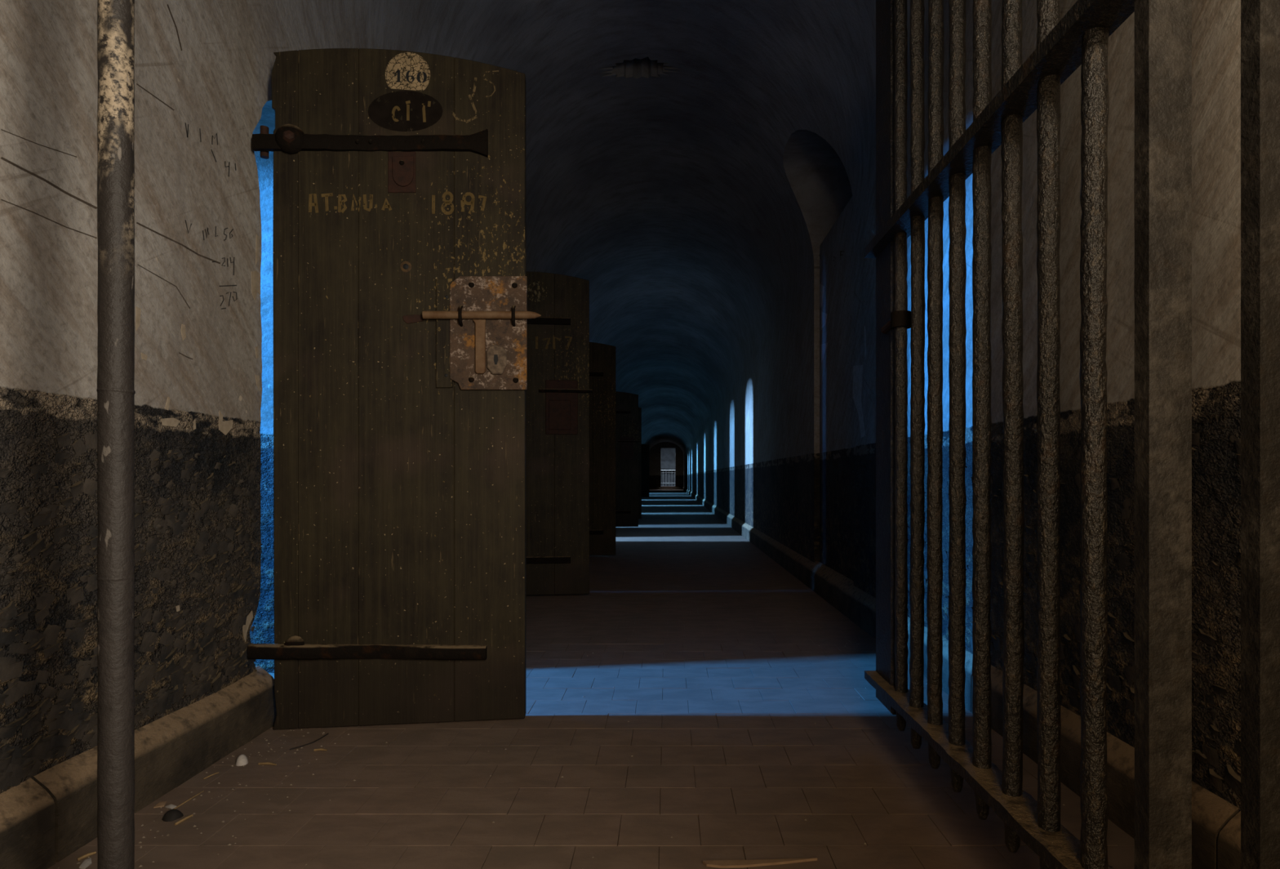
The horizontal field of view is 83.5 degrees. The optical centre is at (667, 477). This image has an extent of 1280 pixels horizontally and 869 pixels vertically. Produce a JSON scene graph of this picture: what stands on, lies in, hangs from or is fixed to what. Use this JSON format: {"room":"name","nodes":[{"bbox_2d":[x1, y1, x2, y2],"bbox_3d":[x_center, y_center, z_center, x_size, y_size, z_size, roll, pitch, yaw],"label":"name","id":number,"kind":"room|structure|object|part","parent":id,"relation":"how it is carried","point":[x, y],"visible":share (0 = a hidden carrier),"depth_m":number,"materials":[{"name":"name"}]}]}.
{"room":"prison interior","nodes":[
{"label":"prison interior","id":0,"kind":"room"},
{"bbox_2d":[0,0,300,793],"bbox_3d":[-1.504,-0.340,23.250,0.492,2.320,47.500,0,0,0],"label":"wall","id":1,"kind":"structure","parent":0,"point":[203,478],"depth_m":1.75,"materials":[{"name":"paint"}]},
{"bbox_2d":[0,665,276,868],"bbox_3d":[-1.255,0.694,23.250,0.074,0.216,47.494,0,0,0],"label":"baseboard","id":2,"kind":"structure","parent":1,"relation":"attached to","point":[45,819],"depth_m":1.67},
{"bbox_2d":[247,48,541,728],"bbox_3d":[-0.831,-0.281,2.222,0.867,2.093,0.101,0,0,-7],"label":"door","id":3,"kind":"structure","parent":1,"relation":"in","point":[401,314],"depth_m":2.22,"materials":[{"name":"brown paint"}]},
{"bbox_3d":[-0.824,-0.948,2.222,0.082,0.131,0.005,0,0,-7],"label":"peephole plate","id":4,"kind":"part","parent":3,"relation":"part of","materials":[{"name":"red metal"}]},
{"bbox_3d":[-0.586,-0.408,2.232,0.039,0.169,0.013,0,0,-7],"label":"bolt handle","id":5,"kind":"part","parent":3,"relation":"part of","materials":[{"name":"brown metal"}]},
{"bbox_3d":[-0.561,-0.455,2.249,0.236,0.361,0.014,0,0,-7],"label":"lock plate","id":6,"kind":"part","parent":3,"relation":"part of","materials":[{"name":"brown metal"}]},
{"bbox_3d":[-0.534,-0.369,2.240,0.061,0.092,0.013,0,0,-7],"label":"keyhole plate","id":7,"kind":"part","parent":3,"relation":"part of","materials":[{"name":"metal"}]},
{"bbox_2d":[525,271,592,595],"bbox_3d":[-0.860,-0.286,4.619,0.747,2.082,0.087,0,0,-7],"label":"door","id":8,"kind":"structure","parent":1,"relation":"in","point":[557,392],"depth_m":4.63,"materials":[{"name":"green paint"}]},
{"bbox_3d":[-0.684,-0.455,4.629,0.205,0.350,0.013,0,0,-7],"label":"lock plate","id":9,"kind":"part","parent":8,"relation":"part of","materials":[{"name":"red metal"}]},
{"bbox_2d":[589,342,615,555],"bbox_3d":[-0.870,-0.286,6.979,0.728,2.082,0.068,0,0,-6],"label":"door","id":10,"kind":"structure","parent":1,"relation":"in","point":[602,356],"depth_m":6.99,"materials":[{"name":"green paint"}]},
{"bbox_2d":[615,391,639,526],"bbox_3d":[-0.832,-0.286,11.021,0.809,2.082,0.087,0,0,-10],"label":"door","id":11,"kind":"structure","parent":1,"relation":"in","point":[627,441],"depth_m":11.05,"materials":[{"name":"green paint"}]},
{"bbox_3d":[-0.626,-0.455,11.044,0.205,0.350,0.013,0,0,-10],"label":"lock plate","id":12,"kind":"part","parent":11,"relation":"part of","materials":[{"name":"black metal"}]},
{"bbox_2d":[638,407,641,518],"bbox_3d":[-0.856,-0.286,13.140,0.752,2.082,0.068,0,0,-4],"label":"door","id":13,"kind":"structure","parent":1,"relation":"in","point":[639,408],"depth_m":13.15,"materials":[{"name":"green paint"}]},
{"bbox_2d":[641,444,648,496],"bbox_3d":[-0.980,-0.286,28.209,0.550,2.082,0.068,0,0,-23],"label":"door","id":14,"kind":"structure","parent":1,"relation":"in","point":[645,447],"depth_m":28.23,"materials":[{"name":"green paint"}]},
{"bbox_2d":[47,489,1134,868],"bbox_3d":[-1.780,0.870,23.300,7.040,0.201,48.200,0,0,0],"label":"floor","id":15,"kind":"structure","parent":0,"point":[684,600],"depth_m":1.89,"materials":[{"name":"tile"}]},
{"bbox_2d":[79,857,91,868],"bbox_3d":[-1.156,0.765,1.425,0.017,0.008,0.043,0,0,-23],"label":"feather","id":16,"kind":"object","parent":15,"relation":"on","point":[86,862],"visible":1,"depth_m":1.42,"materials":[{"name":"white"}]},
{"bbox_2d":[76,851,96,860],"bbox_3d":[-1.177,0.766,1.452,0.007,0.008,0.031,0,0,36],"label":"straw","id":17,"kind":"object","parent":15,"relation":"on","point":[88,854],"visible":1,"depth_m":1.45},
{"bbox_2d":[96,0,135,868],"bbox_3d":[-0.601,-0.505,0.780,0.033,2.550,0.033,0,0,0],"label":"pole","id":18,"kind":"object","parent":15,"relation":"on","point":[115,389],"visible":1,"depth_m":0.77,"materials":[{"name":"grey metal"}]},
{"bbox_2d":[153,800,167,807],"bbox_3d":[-1.191,0.765,1.682,0.021,0.008,0.026,0,0,-21],"label":"dry leaf","id":19,"kind":"object","parent":15,"relation":"on","point":[162,803],"visible":1,"depth_m":1.68,"materials":[{"name":"brown plant"}]},
{"bbox_2d":[164,804,176,808],"bbox_3d":[-1.158,0.765,1.671,0.024,0.008,0.012,0,0,25],"label":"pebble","id":20,"kind":"object","parent":15,"relation":"on","point":[170,806],"visible":0.96,"depth_m":1.67,"materials":[{"name":"white stone"}]},
{"bbox_2d":[161,808,183,821],"bbox_3d":[-1.121,0.760,1.621,0.034,0.019,0.038,0,0,28],"label":"clod","id":21,"kind":"object","parent":15,"relation":"on","point":[171,815],"visible":1,"depth_m":1.61,"materials":[{"name":"black soil"}]},
{"bbox_2d":[174,813,193,825],"bbox_3d":[-1.084,0.766,1.606,0.007,0.008,0.042,0,0,16],"label":"straw","id":22,"kind":"object","parent":15,"relation":"on","point":[191,815],"visible":1,"depth_m":1.60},
{"bbox_2d":[173,790,204,808],"bbox_3d":[-1.138,0.766,1.704,0.005,0.005,0.096,0,0,5],"label":"straw","id":23,"kind":"object","parent":15,"relation":"on","point":[187,800],"visible":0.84,"depth_m":1.70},
{"bbox_2d":[203,771,218,778],"bbox_3d":[-1.174,0.766,1.843,0.004,0.005,0.041,0,0,22],"label":"straw","id":24,"kind":"object","parent":15,"relation":"on","point":[218,771],"visible":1,"depth_m":1.84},
{"bbox_2d":[235,754,248,765],"bbox_3d":[-1.147,0.758,1.928,0.030,0.025,0.033,0,0,0],"label":"pebble","id":25,"kind":"object","parent":15,"relation":"on","point":[242,759],"visible":1,"depth_m":1.92,"materials":[{"name":"white stone"}]},
{"bbox_2d":[257,761,276,764],"bbox_3d":[-1.071,0.766,1.918,0.052,0.008,0.008,0,0,9],"label":"straw","id":26,"kind":"object","parent":15,"relation":"on","point":[261,762],"visible":1,"depth_m":1.92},
{"bbox_2d":[289,733,328,749],"bbox_3d":[-1.034,0.766,2.080,0.020,0.003,0.136,0,0,21],"label":"wire","id":27,"kind":"object","parent":15,"relation":"on","point":[326,733],"visible":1,"depth_m":2.06,"materials":[{"name":"black metal"}]},
{"bbox_2d":[314,747,327,751],"bbox_3d":[-0.977,0.766,2.017,0.038,0.007,0.008,0,0,5],"label":"straw","id":28,"kind":"object","parent":15,"relation":"on","point":[318,748],"visible":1,"depth_m":2.02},
{"bbox_2d":[57,612,1065,868],"bbox_3d":[-0.117,0.768,2.740,2.192,0.003,2.863,0,0,0],"label":"crumbs","id":29,"kind":"object","parent":15,"relation":"on","point":[142,824],"visible":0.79,"depth_m":1.75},
{"bbox_2d":[648,485,682,489],"bbox_3d":[-0.110,0.675,47.050,2.180,0.230,0.700,0,0,0],"label":"step","id":30,"kind":"structure","parent":15,"relation":"on","point":[659,487],"depth_m":46.88,"materials":[{"name":"stone"}]},
{"bbox_2d":[661,469,675,485],"bbox_3d":[0.000,0.013,48.400,2.400,1.095,0.070,0,0,0],"label":"landing railing","id":31,"kind":"object","parent":30,"relation":"on","point":[663,470],"visible":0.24,"depth_m":48.38,"materials":[{"name":"white paint"}]},
{"bbox_3d":[0.000,-0.500,48.400,2.400,0.070,0.070,0,0,0],"label":"rail","id":32,"kind":"part","parent":31,"relation":"part of","materials":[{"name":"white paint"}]},
{"bbox_2d":[702,857,817,867],"bbox_3d":[0.186,0.766,1.424,0.231,0.005,0.021,0,0,-2],"label":"wood sliver","id":33,"kind":"object","parent":15,"relation":"on","point":[712,863],"visible":1,"depth_m":1.42,"materials":[{"name":"brown wood"}]},
{"bbox_2d":[1133,0,1191,868],"bbox_3d":[0.647,-0.505,0.936,0.057,2.550,0.031,0,0,0],"label":"post","id":34,"kind":"object","parent":15,"relation":"on","point":[1162,164],"visible":1,"depth_m":0.92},
{"bbox_2d":[863,0,1134,868],"bbox_3d":[0.607,-0.482,1.520,0.072,2.295,1.131,0,0,0],"label":"gate","id":35,"kind":"object","parent":34,"relation":"attached to","point":[1081,37],"visible":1,"depth_m":1.38,"materials":[{"name":"grey metal"}]},
{"bbox_3d":[0.607,0.573,1.520,0.072,0.025,1.131,0,0,0],"label":"cross rail","id":36,"kind":"part","parent":35,"relation":"part of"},
{"bbox_3d":[0.607,-0.653,1.520,0.071,0.030,1.131,0,0,0],"label":"cross rail","id":37,"kind":"part","parent":35,"relation":"part of","materials":[{"name":"black metal"}]},
{"bbox_2d":[1240,0,1279,868],"bbox_3d":[0.792,-0.505,0.938,0.061,2.550,0.033,0,0,0],"label":"post","id":38,"kind":"object","parent":15,"relation":"on","point":[1260,19],"visible":1,"depth_m":0.92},
{"bbox_2d":[257,0,1002,454],"bbox_3d":[-0.055,-2.205,23.250,3.390,1.450,47.500,0,0,0],"label":"ceiling","id":39,"kind":"structure","parent":0,"point":[692,162],"depth_m":4.80,"materials":[{"name":"paint"}]},
{"bbox_2d":[648,441,683,487],"bbox_3d":[-0.055,-1.055,47.175,3.390,3.750,0.350,0,0,0],"label":"wall","id":40,"kind":"structure","parent":0,"point":[655,452],"depth_m":47.00,"materials":[{"name":"paint"}]},
{"bbox_2d":[661,448,675,485],"bbox_3d":[0.000,-0.980,50.365,5.000,3.700,6.070,0,0,0],"label":"wall","id":41,"kind":"structure","parent":0,"point":[668,455],"depth_m":53.20,"materials":[{"name":"grey paint"}]},
{"bbox_2d":[683,0,1240,811],"bbox_3d":[1.334,-0.415,23.250,0.612,2.470,47.500,0,0,0],"label":"wall","id":42,"kind":"structure","parent":0,"point":[788,451],"depth_m":1.89,"materials":[{"name":"paint"}]},
{"bbox_2d":[682,486,1240,868],"bbox_3d":[1.027,0.694,23.250,0.069,0.216,47.494,0,0,0],"label":"baseboard","id":43,"kind":"structure","parent":42,"relation":"attached to","point":[1215,821],"depth_m":1.82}
]}

